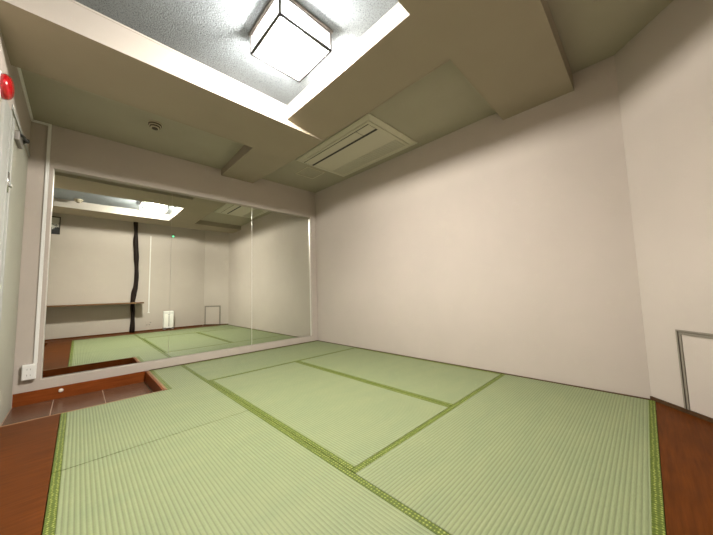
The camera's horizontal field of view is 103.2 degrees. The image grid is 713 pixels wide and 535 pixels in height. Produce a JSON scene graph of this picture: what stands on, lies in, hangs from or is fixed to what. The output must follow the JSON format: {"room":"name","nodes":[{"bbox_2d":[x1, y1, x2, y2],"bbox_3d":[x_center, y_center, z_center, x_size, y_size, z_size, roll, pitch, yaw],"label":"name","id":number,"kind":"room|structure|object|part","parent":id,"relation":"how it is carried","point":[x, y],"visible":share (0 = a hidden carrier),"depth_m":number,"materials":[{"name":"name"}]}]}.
{"room":"tatami practice room","nodes":[
{"label":"tatami practice room","id":0,"kind":"room"},
{"bbox_2d":[0,29,30,407],"bbox_3d":[-1.953,-0.290,1.407,0.150,2.820,2.825,3,-6,-44],"label":"wall","id":1,"kind":"structure","parent":0,"point":[19,102],"depth_m":1.98,"materials":[{"name":"paint"}]},
{"bbox_2d":[0,70,14,100],"bbox_3d":[-1.871,-0.962,1.508,0.059,0.148,0.148,3,-6,-44],"label":"lamp","id":2,"kind":"object","parent":1,"relation":"attached to","point":[7,89],"visible":1,"depth_m":1.48,"materials":[{"name":"red plastic"}]},
{"bbox_2d":[0,100,29,424],"bbox_3d":[-2.366,0.026,1.915,0.081,2.095,1.174,3,-6,-44],"label":"door","id":3,"kind":"structure","parent":1,"relation":"in","point":[13,160],"depth_m":1.95,"materials":[{"name":"beige metal"}]},
{"bbox_3d":[-2.096,-0.513,1.709,0.022,0.120,0.040,3,-6,-44],"label":"handle","id":4,"kind":"part","parent":3,"relation":"part of","materials":[{"name":"silver metal"}]},
{"bbox_3d":[-2.357,-0.024,1.929,0.020,1.994,1.174,3,-6,-44],"label":"frame","id":5,"kind":"part","parent":3,"relation":"part of","materials":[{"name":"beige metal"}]},
{"bbox_2d":[14,130,29,148],"bbox_3d":[-2.377,-0.892,2.017,0.057,0.072,0.252,3,-6,-44],"label":"door closer","id":6,"kind":"object","parent":3,"relation":"attached to","point":[18,136],"depth_m":1.97,"materials":[{"name":"grey metal"}]},
{"bbox_3d":[-2.385,-0.913,2.031,0.225,0.029,0.050,-6,-6,43],"label":"arm","id":7,"kind":"part","parent":6,"relation":"part of","materials":[{"name":"black metal"}]},
{"bbox_2d":[17,67,51,363],"bbox_3d":[-2.395,-0.278,2.054,0.122,2.081,0.985,3,-6,-44],"label":"duct","id":8,"kind":"object","parent":1,"relation":"attached to","point":[37,328],"visible":0.83,"depth_m":2.41,"materials":[{"name":"white plastic"}]},
{"bbox_2d":[0,390,162,426],"bbox_3d":[-1.851,0.969,1.959,0.857,0.006,0.014,3,-6,-44],"label":"trim","id":9,"kind":"structure","parent":1,"relation":"attached to","point":[161,390],"depth_m":1.90,"materials":[{"name":"brown wood"}]},
{"bbox_2d":[3,0,286,124],"bbox_3d":[-1.161,-1.340,1.888,1.577,0.175,0.002,3,-6,-44],"label":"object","id":10,"kind":"structure","parent":1,"relation":"attached to","point":[68,14],"depth_m":1.74,"materials":[{"name":"paint"}]},
{"bbox_2d":[70,0,399,106],"bbox_3d":[-0.720,-1.471,1.443,1.576,0.011,1.267,3,-6,-44],"label":"trim","id":11,"kind":"structure","parent":1,"relation":"attached to","point":[398,3],"depth_m":1.85,"materials":[{"name":"paint"}]},
{"bbox_2d":[0,382,152,425],"bbox_3d":[-2.151,1.129,2.242,0.876,0.057,0.835,3,-6,-44],"label":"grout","id":12,"kind":"structure","parent":0,"point":[145,382],"depth_m":2.22,"materials":[{"name":"brown tile"}]},
{"bbox_2d":[2,382,151,425],"bbox_3d":[-2.146,1.102,2.249,0.845,0.008,0.820,3,-6,-44],"label":"floor tiles","id":13,"kind":"structure","parent":0,"point":[41,409],"depth_m":2.32,"materials":[{"name":"brown tile"}]},
{"bbox_2d":[21,69,243,168],"bbox_3d":[-1.938,-1.448,2.644,1.616,0.315,1.025,3,-6,-44],"label":"ceiling","id":14,"kind":"structure","parent":0,"point":[51,101],"depth_m":2.54,"materials":[{"name":"paint"}]},
{"bbox_2d":[147,120,162,129],"bbox_3d":[-1.821,-1.275,2.555,0.112,0.050,0.112,3,-6,-44],"label":"smoke detector","id":15,"kind":"object","parent":14,"relation":"attached to","point":[155,125],"visible":1,"depth_m":2.53,"materials":[{"name":"beige plastic"}]},
{"bbox_2d":[0,0,322,182],"bbox_3d":[-1.585,-1.403,2.572,2.022,0.435,1.555,3,-6,-44],"label":"ceiling beam","id":16,"kind":"structure","parent":0,"point":[36,44],"depth_m":1.97,"materials":[{"name":"paint"}]},
{"bbox_2d":[13,121,317,393],"bbox_3d":[-1.785,-0.130,3.452,3.058,2.820,0.172,3,-6,-44],"label":"wall","id":17,"kind":"structure","parent":0,"point":[74,152],"depth_m":2.77,"materials":[{"name":"paint"}]},
{"bbox_2d":[21,363,36,380],"bbox_3d":[-2.681,0.856,2.314,0.080,0.122,0.041,3,-6,-44],"label":"wall outlet","id":18,"kind":"object","parent":17,"relation":"attached to","point":[28,372],"visible":1,"depth_m":2.30,"materials":[{"name":"white plastic"}]},
{"bbox_2d":[12,371,144,407],"bbox_3d":[-2.449,1.091,2.564,0.857,0.120,0.034,3,-6,-44],"label":"trim","id":19,"kind":"structure","parent":17,"relation":"attached to","point":[31,397],"depth_m":2.50,"materials":[{"name":"brown wood"}]},
{"bbox_2d":[41,169,171,379],"bbox_3d":[-2.367,0.047,2.782,0.914,1.833,0.036,3,-6,-44],"label":"wall mirror","id":20,"kind":"object","parent":17,"relation":"attached to","point":[107,300],"visible":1,"depth_m":2.73,"materials":[{"name":"clear glass"}]},
{"bbox_3d":[-2.691,0.031,2.465,0.006,1.833,0.036,3,-6,-44],"label":"edge trim","id":21,"kind":"part","parent":20,"relation":"part of","materials":[{"name":"silver metal"}]},
{"bbox_2d":[145,371,166,391],"bbox_3d":[-1.835,1.074,2.558,0.012,0.119,0.836,3,-6,-44],"label":"trim","id":22,"kind":"structure","parent":17,"relation":"attached to","point":[150,381],"depth_m":2.58,"materials":[{"name":"brown wood"}]},
{"bbox_2d":[168,193,251,357],"bbox_3d":[-1.721,0.081,3.434,0.918,1.823,0.005,3,-6,-44],"label":"wall mirror","id":23,"kind":"object","parent":17,"relation":"attached to","point":[210,309],"visible":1,"depth_m":3.38,"materials":[{"name":"clear glass"}]},
{"bbox_2d":[149,340,316,370],"bbox_3d":[-1.349,1.111,3.612,2.121,0.059,0.018,3,-6,-44],"label":"trim","id":24,"kind":"structure","parent":17,"relation":"attached to","point":[316,340],"depth_m":3.35,"materials":[{"name":"wood"}]},
{"bbox_2d":[252,208,311,344],"bbox_3d":[-1.054,0.115,4.078,0.938,1.833,0.018,3,-6,-44],"label":"wall mirror","id":25,"kind":"object","parent":17,"relation":"attached to","point":[281,264],"visible":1,"depth_m":4.04,"materials":[{"name":"clear glass"}]},
{"bbox_3d":[-0.721,0.132,4.404,0.006,1.833,0.018,3,-6,-44],"label":"edge trim","id":26,"kind":"part","parent":25,"relation":"part of","materials":[{"name":"silver metal"}]},
{"bbox_2d":[74,0,397,104],"bbox_3d":[-0.741,-1.606,1.437,1.627,0.260,1.270,3,-6,-44],"label":"ceiling","id":27,"kind":"structure","parent":0,"point":[213,33],"depth_m":1.72,"materials":[{"name":"white paint"}]},
{"bbox_2d":[249,0,332,82],"bbox_3d":[-0.406,-1.391,1.748,0.372,0.139,0.372,3,-6,-44],"label":"ceiling lamp","id":28,"kind":"object","parent":27,"relation":"attached to","point":[288,29],"visible":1,"depth_m":1.71,"materials":[{"name":"white plastic"}]},
{"bbox_2d":[0,402,712,534],"bbox_3d":[-0.018,0.909,1.540,3.094,0.055,3.150,3,-6,-44],"label":"floor","id":29,"kind":"structure","parent":0,"point":[685,440],"depth_m":1.18,"materials":[{"name":"brown wood"}]},
{"bbox_2d":[261,60,495,192],"bbox_3d":[-0.065,-1.468,3.201,1.068,0.290,2.855,3,-6,-44],"label":"ceiling","id":30,"kind":"structure","parent":0,"point":[442,102],"depth_m":2.57,"materials":[{"name":"paint"}]},
{"bbox_2d":[295,166,324,178],"bbox_3d":[-0.618,-1.258,3.771,0.280,0.006,0.280,3,-6,-44],"label":"ceiling hatch","id":31,"kind":"object","parent":30,"relation":"attached to","point":[308,172],"visible":1,"depth_m":3.77,"materials":[{"name":"beige paint"}]},
{"bbox_3d":[-0.618,-1.259,3.771,0.248,0.004,0.248,3,-6,-44],"label":"lid","id":32,"kind":"part","parent":31,"relation":"part of","materials":[{"name":"paint"}]},
{"bbox_2d":[296,113,417,176],"bbox_3d":[-0.033,-1.309,3.219,0.770,0.026,1.200,3,-6,-44],"label":"air conditioner","id":33,"kind":"object","parent":30,"relation":"attached to","point":[368,140],"visible":1,"depth_m":3.09,"materials":[{"name":"beige plastic"}]},
{"bbox_2d":[333,140,404,174],"bbox_3d":[0.108,-1.290,3.374,0.180,0.005,1.025,3,-6,-44],"label":"grille","id":34,"kind":"object","parent":33,"relation":"attached to","point":[390,146],"depth_m":3.31,"materials":[{"name":"beige"}]},
{"bbox_2d":[287,0,573,139],"bbox_3d":[-0.069,-1.515,1.729,3.113,0.433,1.780,3,-6,-44],"label":"ceiling","id":35,"kind":"structure","parent":0,"point":[512,52],"depth_m":1.85,"materials":[{"name":"paint"}]},
{"bbox_2d":[287,4,409,118],"bbox_3d":[-0.154,-1.385,1.989,0.002,0.125,1.268,3,-6,-44],"label":"trim","id":36,"kind":"structure","parent":35,"relation":"attached to","point":[397,15],"depth_m":1.86,"materials":[{"name":"paint"}]},
{"bbox_2d":[315,55,650,398],"bbox_3d":[0.593,-0.209,3.299,0.120,2.820,3.767,3,-6,-44],"label":"wall","id":37,"kind":"structure","parent":0,"point":[492,243],"depth_m":2.49,"materials":[{"name":"paint"}]},
{"bbox_2d":[317,340,651,399],"bbox_3d":[0.652,1.012,3.077,0.017,0.058,3.557,3,-6,-44],"label":"trim","id":38,"kind":"structure","parent":37,"relation":"attached to","point":[317,340],"depth_m":2.33,"materials":[{"name":"brown wood"}]},
{"bbox_2d":[547,0,672,73],"bbox_3d":[0.831,-1.701,0.876,3.233,0.250,0.720,3,-6,-44],"label":"ceiling","id":39,"kind":"structure","parent":0,"point":[590,32],"depth_m":1.77,"materials":[{"name":"paint"}]},
{"bbox_2d":[614,0,712,407],"bbox_3d":[2.039,-0.386,1.612,0.683,2.820,0.680,3,-6,-44],"label":"wall","id":40,"kind":"structure","parent":0,"point":[664,73],"depth_m":1.68,"materials":[{"name":"paint"}]},
{"bbox_2d":[650,396,712,422],"bbox_3d":[1.891,0.815,1.517,0.009,0.023,0.610,-2,-5,1],"label":"baseboard","id":41,"kind":"structure","parent":40,"relation":"attached to","point":[706,418],"depth_m":1.64,"materials":[{"name":"brown wood"}]},
{"bbox_2d":[675,329,712,417],"bbox_3d":[1.883,0.571,1.452,0.011,0.448,0.390,-2,-5,1],"label":"access panel","id":42,"kind":"object","parent":40,"relation":"attached to","point":[695,349],"visible":1,"depth_m":1.57,"materials":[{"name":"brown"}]},
{"bbox_3d":[-0.283,1.095,1.888,3.408,0.244,4.447,3,-6,-44],"label":"floor","id":43,"kind":"structure","parent":0,"visible":0},
{"bbox_2d":[52,365,251,472],"bbox_3d":[-1.602,1.001,2.148,0.897,0.056,1.723,3,-6,-44],"label":"mat","id":44,"kind":"object","parent":43,"relation":"on","point":[189,401],"visible":0.73,"depth_m":1.76,"materials":[{"name":"wicker"}]},
{"bbox_2d":[42,409,450,534],"bbox_3d":[-0.359,0.865,0.884,0.897,0.056,1.827,3,-6,-44],"label":"mat","id":45,"kind":"object","parent":43,"relation":"on","point":[243,473],"visible":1,"depth_m":1.08,"materials":[{"name":"wicker"}]},
{"bbox_2d":[184,341,355,380],"bbox_3d":[-0.940,1.084,3.399,1.797,0.056,0.857,3,-6,-44],"label":"mat","id":46,"kind":"object","parent":43,"relation":"on","point":[214,369],"visible":0.66,"depth_m":3.21,"materials":[{"name":"fabric"}]},
{"bbox_2d":[210,361,449,470],"bbox_3d":[-0.338,0.965,2.136,0.883,0.056,1.793,3,-6,-44],"label":"mat","id":47,"kind":"object","parent":43,"relation":"on","point":[349,420],"visible":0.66,"depth_m":1.83,"materials":[{"name":"wicker"}]},
{"bbox_2d":[298,348,500,405],"bbox_3d":[0.305,0.998,2.765,0.911,0.056,1.793,3,-6,-44],"label":"mat","id":48,"kind":"object","parent":43,"relation":"on","point":[447,384],"visible":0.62,"depth_m":2.53,"materials":[{"name":"wicker"}]},
{"bbox_2d":[351,374,665,534],"bbox_3d":[0.937,0.877,1.491,1.797,0.056,0.914,3,-6,-44],"label":"mat","id":49,"kind":"object","parent":43,"relation":"on","point":[515,455],"visible":0.83,"depth_m":1.19,"materials":[{"name":"wicker"}]}
]}

